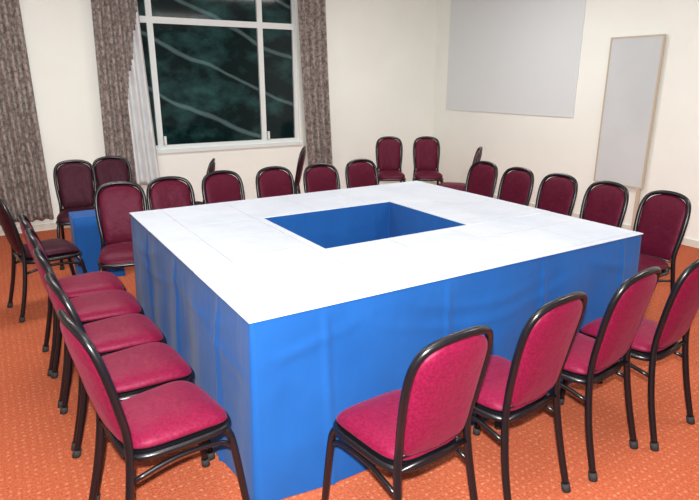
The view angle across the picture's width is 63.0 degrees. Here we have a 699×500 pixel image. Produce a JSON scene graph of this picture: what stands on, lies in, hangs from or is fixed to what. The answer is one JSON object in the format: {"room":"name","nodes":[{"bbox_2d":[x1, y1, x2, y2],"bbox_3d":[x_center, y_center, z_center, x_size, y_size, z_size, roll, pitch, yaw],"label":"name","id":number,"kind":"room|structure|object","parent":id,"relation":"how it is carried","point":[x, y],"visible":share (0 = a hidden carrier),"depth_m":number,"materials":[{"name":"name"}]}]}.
{"room":"conference room","nodes":[
{"label":"conference room","id":0,"kind":"room"},
{"bbox_2d":[0,0,437,228],"bbox_3d":[-2.340,-1.846,6.630,8.600,2.950,0.180,-10,19,-30],"label":"wall","id":1,"kind":"structure","parent":0,"point":[381,54],"depth_m":7.63,"materials":[{"name":"paint"}]},
{"bbox_2d":[0,0,53,224],"bbox_3d":[-3.578,-1.585,5.686,0.774,2.710,0.092,-10,19,-30],"label":"curtain","id":2,"kind":"object","parent":1,"relation":"hanging from","point":[24,186],"visible":0.94,"depth_m":5.89,"materials":[{"name":"grey fabric"}]},
{"bbox_2d":[0,181,429,235],"bbox_3d":[-2.289,-0.442,6.962,8.400,0.070,0.015,-10,19,-30],"label":"baseboard","id":3,"kind":"structure","parent":1,"relation":"attached to","point":[43,227],"depth_m":6.31,"materials":[{"name":"white paint"}]},
{"bbox_2d":[137,0,302,153],"bbox_3d":[-1.675,-2.211,6.867,2.380,1.985,0.110,-10,19,-30],"label":"window","id":4,"kind":"structure","parent":1,"relation":"in","point":[221,74],"depth_m":6.97,"materials":[{"name":"glass"}]},
{"bbox_3d":[-1.518,-3.278,6.550,3.050,0.027,0.114,-10,19,-30],"label":"curtain rod","id":5,"kind":"object","parent":1,"relation":"attached to","visible":0},
{"bbox_2d":[91,0,159,185],"bbox_3d":[-2.491,-1.910,6.285,0.584,2.430,0.092,-10,19,-30],"label":"curtain","id":6,"kind":"object","parent":5,"relation":"hanging from","point":[127,123],"visible":0.94,"depth_m":6.31,"materials":[{"name":"grey fabric"}]},
{"bbox_2d":[297,0,332,166],"bbox_3d":[-0.449,-2.282,7.480,0.494,2.400,0.092,-10,19,-30],"label":"curtain","id":7,"kind":"object","parent":5,"relation":"hanging from","point":[311,13],"visible":0.97,"depth_m":7.49,"materials":[{"name":"grey fabric"}]},
{"bbox_2d":[0,228,698,499],"bbox_3d":[0.110,0.758,3.234,8.600,0.100,9.400,-10,19,-30],"label":"floor","id":8,"kind":"structure","parent":0,"point":[37,462],"depth_m":2.58,"materials":[{"name":"orange carpet"}]},
{"bbox_2d":[0,197,86,322],"bbox_3d":[-2.202,-0.013,4.085,0.527,0.900,0.400,-14,22,-39],"label":"banquet chair","id":9,"kind":"object","parent":8,"relation":"on","point":[56,249],"visible":0.79,"depth_m":3.98,"materials":[{"name":"red fabric"}]},
{"bbox_2d":[18,213,126,376],"bbox_3d":[-1.580,0.203,3.358,0.527,0.900,0.400,-10,19,-30],"label":"banquet chair","id":10,"kind":"object","parent":8,"relation":"on","point":[73,286],"visible":0.52,"depth_m":3.29,"materials":[{"name":"red fabric"}]},
{"bbox_2d":[53,159,96,269],"bbox_3d":[-2.460,-0.340,5.180,0.400,0.900,0.527,-7,18,-22],"label":"banquet chair","id":11,"kind":"object","parent":8,"relation":"on","point":[76,191],"visible":0.61,"depth_m":5.26,"materials":[{"name":"red fabric"}]},
{"bbox_2d":[25,228,143,407],"bbox_3d":[-1.363,0.296,3.047,0.527,0.900,0.400,-10,19,-30],"label":"banquet chair","id":12,"kind":"object","parent":8,"relation":"on","point":[93,307],"visible":0.52,"depth_m":2.98,"materials":[{"name":"red fabric"}]},
{"bbox_2d":[68,209,125,276],"bbox_3d":[-2.139,-0.050,4.816,0.359,0.540,0.294,-10,19,-30],"label":"side table","id":13,"kind":"object","parent":8,"relation":"on","point":[85,235],"visible":0.48,"depth_m":4.66,"materials":[{"name":"blue fabric"}]},
{"bbox_2d":[33,248,165,450],"bbox_3d":[-1.139,0.395,2.716,0.527,0.900,0.400,-11,20,-32],"label":"banquet chair","id":14,"kind":"object","parent":8,"relation":"on","point":[117,333],"visible":0.5,"depth_m":2.65,"materials":[{"name":"red fabric"}]},
{"bbox_2d":[92,156,132,205],"bbox_3d":[-2.213,-0.420,5.448,0.400,0.900,0.527,-8,19,-26],"label":"banquet chair","id":15,"kind":"object","parent":8,"relation":"on","point":[110,168],"visible":0.24,"depth_m":5.53,"materials":[{"name":"red fabric"}]},
{"bbox_2d":[94,181,147,270],"bbox_3d":[-1.589,-0.003,4.050,0.400,0.900,0.527,-6,18,-21],"label":"banquet chair","id":16,"kind":"object","parent":8,"relation":"on","point":[117,200],"visible":0.61,"depth_m":4.12,"materials":[{"name":"red fabric"}]},
{"bbox_2d":[44,273,214,499],"bbox_3d":[-0.917,0.490,2.395,0.527,0.900,0.400,-12,20,-34],"label":"banquet chair","id":17,"kind":"object","parent":8,"relation":"on","point":[135,370],"visible":0.52,"depth_m":2.34,"materials":[{"name":"red fabric"}]},
{"bbox_2d":[56,309,249,499],"bbox_3d":[-0.696,0.590,2.060,0.527,0.900,0.400,-13,21,-38],"label":"banquet chair","id":18,"kind":"object","parent":8,"relation":"on","point":[174,416],"visible":1,"depth_m":1.96,"materials":[{"name":"red fabric"}]},
{"bbox_2d":[146,176,195,210],"bbox_3d":[-1.272,-0.069,4.270,0.400,0.900,0.527,-8,19,-26],"label":"banquet chair","id":19,"kind":"object","parent":8,"relation":"on","point":[168,192],"visible":0.29,"depth_m":4.35,"materials":[{"name":"red fabric"}]},
{"bbox_2d":[191,158,214,204],"bbox_3d":[-1.522,-0.416,5.437,0.527,0.900,0.400,-2,17,-7],"label":"banquet chair","id":20,"kind":"object","parent":8,"relation":"on","point":[211,167],"visible":0.22,"depth_m":5.27,"materials":[{"name":"red fabric"}]},
{"bbox_2d":[202,170,244,203],"bbox_3d":[-0.918,-0.158,4.568,0.400,0.900,0.527,-11,20,-32],"label":"banquet chair","id":21,"kind":"object","parent":8,"relation":"on","point":[221,186],"visible":0.35,"depth_m":4.63,"materials":[{"name":"red fabric"}]},
{"bbox_2d":[255,166,294,197],"bbox_3d":[-0.528,-0.223,4.786,0.400,0.900,0.527,-10,19,-30],"label":"banquet chair","id":22,"kind":"object","parent":8,"relation":"on","point":[273,181],"visible":0.27,"depth_m":4.86,"materials":[{"name":"red fabric"}]},
{"bbox_2d":[291,146,305,193],"bbox_3d":[-0.750,-0.727,6.479,0.527,0.900,0.400,0,17,0],"label":"banquet chair","id":23,"kind":"object","parent":8,"relation":"on","point":[301,158],"visible":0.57,"depth_m":6.30,"materials":[{"name":"black metal"}]},
{"bbox_2d":[303,163,339,192],"bbox_3d":[-0.147,-0.276,4.965,0.400,0.900,0.527,-9,19,-28],"label":"banquet chair","id":24,"kind":"object","parent":8,"relation":"on","point":[320,177],"visible":0.32,"depth_m":5.04,"materials":[{"name":"red fabric"}]},
{"bbox_2d":[345,159,378,187],"bbox_3d":[0.221,-0.360,5.248,0.400,0.900,0.527,-10,19,-30],"label":"banquet chair","id":25,"kind":"object","parent":8,"relation":"on","point":[360,173],"visible":0.34,"depth_m":5.32,"materials":[{"name":"red fabric"}]},
{"bbox_2d":[130,181,642,499],"bbox_3d":[0.112,0.203,3.540,2.441,0.776,2.144,-10,19,-30],"label":"conference table","id":26,"kind":"object","parent":8,"relation":"on","point":[293,312],"visible":0.85,"depth_m":2.62,"materials":[{"name":"blue fabric"}]},
{"bbox_2d":[376,136,405,181],"bbox_3d":[0.524,-0.987,7.352,0.400,0.900,0.527,0,17,-1],"label":"banquet chair","id":27,"kind":"object","parent":8,"relation":"on","point":[388,157],"visible":0.79,"depth_m":7.45,"materials":[{"name":"red fabric"}]},
{"bbox_2d":[321,325,493,499],"bbox_3d":[0.191,0.609,1.998,0.400,0.900,0.527,-11,20,-33],"label":"banquet chair","id":28,"kind":"object","parent":8,"relation":"on","point":[410,428],"visible":1,"depth_m":1.80,"materials":[{"name":"red fabric"}]},
{"bbox_2d":[412,136,442,184],"bbox_3d":[1.006,-0.988,7.353,0.400,0.900,0.527,0,17,0],"label":"banquet chair","id":29,"kind":"object","parent":8,"relation":"on","point":[426,151],"visible":0.9,"depth_m":7.45,"materials":[{"name":"red fabric"}]},
{"bbox_2d":[438,146,482,190],"bbox_3d":[1.208,-0.720,6.454,0.527,0.900,0.400,2,17,8],"label":"banquet chair","id":30,"kind":"object","parent":8,"relation":"on","point":[453,185],"visible":0.3,"depth_m":6.34,"materials":[{"name":"red fabric"}]},
{"bbox_2d":[465,161,497,197],"bbox_3d":[1.036,-0.336,5.166,0.527,0.900,0.400,-11,20,-32],"label":"banquet chair","id":31,"kind":"object","parent":8,"relation":"on","point":[481,179],"visible":0.28,"depth_m":5.17,"materials":[{"name":"red fabric"}]},
{"bbox_2d":[497,167,533,205],"bbox_3d":[1.240,-0.230,4.812,0.527,0.900,0.400,-10,19,-30],"label":"banquet chair","id":32,"kind":"object","parent":8,"relation":"on","point":[516,186],"visible":0.35,"depth_m":4.81,"materials":[{"name":"red fabric"}]},
{"bbox_2d":[471,291,587,499],"bbox_3d":[0.599,0.527,2.271,0.400,0.900,0.527,-12,20,-35],"label":"banquet chair","id":33,"kind":"object","parent":8,"relation":"on","point":[510,391],"visible":0.74,"depth_m":2.07,"materials":[{"name":"red fabric"}]},
{"bbox_2d":[535,173,577,215],"bbox_3d":[1.471,-0.134,4.487,0.527,0.900,0.400,-10,19,-31],"label":"banquet chair","id":34,"kind":"object","parent":8,"relation":"on","point":[558,194],"visible":0.38,"depth_m":4.49,"materials":[{"name":"red fabric"}]},
{"bbox_2d":[494,266,660,481],"bbox_3d":[1.008,0.449,2.534,0.400,0.900,0.527,-13,21,-37],"label":"banquet chair","id":35,"kind":"object","parent":8,"relation":"on","point":[590,361],"visible":0.69,"depth_m":2.33,"materials":[{"name":"red fabric"}]},
{"bbox_2d":[579,181,628,227],"bbox_3d":[1.690,-0.031,4.144,0.527,0.900,0.400,-10,19,-30],"label":"banquet chair","id":36,"kind":"object","parent":8,"relation":"on","point":[607,204],"visible":0.3,"depth_m":4.14,"materials":[{"name":"red fabric"}]},
{"bbox_2d":[560,259,698,450],"bbox_3d":[1.379,0.391,2.729,0.400,0.900,0.527,-12,20,-35],"label":"banquet chair","id":37,"kind":"object","parent":8,"relation":"on","point":[653,341],"visible":0.7,"depth_m":2.55,"materials":[{"name":"red fabric"}]},
{"bbox_2d":[593,34,666,230],"bbox_3d":[2.951,-1.218,6.125,0.034,2.034,0.588,-10,19,-30],"label":"display board","id":38,"kind":"object","parent":8,"relation":"on","point":[634,67],"visible":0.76,"depth_m":6.03,"materials":[{"name":"beige plastic"}]},
{"bbox_2d":[633,190,690,291],"bbox_3d":[1.912,0.075,3.788,0.527,0.900,0.400,-9,19,-28],"label":"banquet chair","id":39,"kind":"object","parent":8,"relation":"on","point":[664,218],"visible":0.54,"depth_m":3.77,"materials":[{"name":"red fabric"}]},
{"bbox_2d":[432,0,698,240],"bbox_3d":[3.734,-1.338,4.926,0.100,2.950,9.200,-10,19,-30],"label":"wall","id":40,"kind":"structure","parent":0,"point":[543,145],"depth_m":6.36,"materials":[{"name":"paint"}]},
{"bbox_2d":[446,0,586,117],"bbox_3d":[2.026,-2.587,7.347,0.014,1.600,2.250,-10,19,-30],"label":"projection screen","id":41,"kind":"object","parent":40,"relation":"attached to","point":[505,56],"visible":1,"depth_m":7.24,"materials":[{"name":"white fabric"}]},
{"bbox_2d":[430,181,698,247],"bbox_3d":[3.685,0.051,5.309,0.015,0.070,9.200,-10,19,-30],"label":"baseboard","id":42,"kind":"structure","parent":40,"relation":"attached to","point":[688,242],"depth_m":6.25,"materials":[{"name":"white paint"}]}
]}

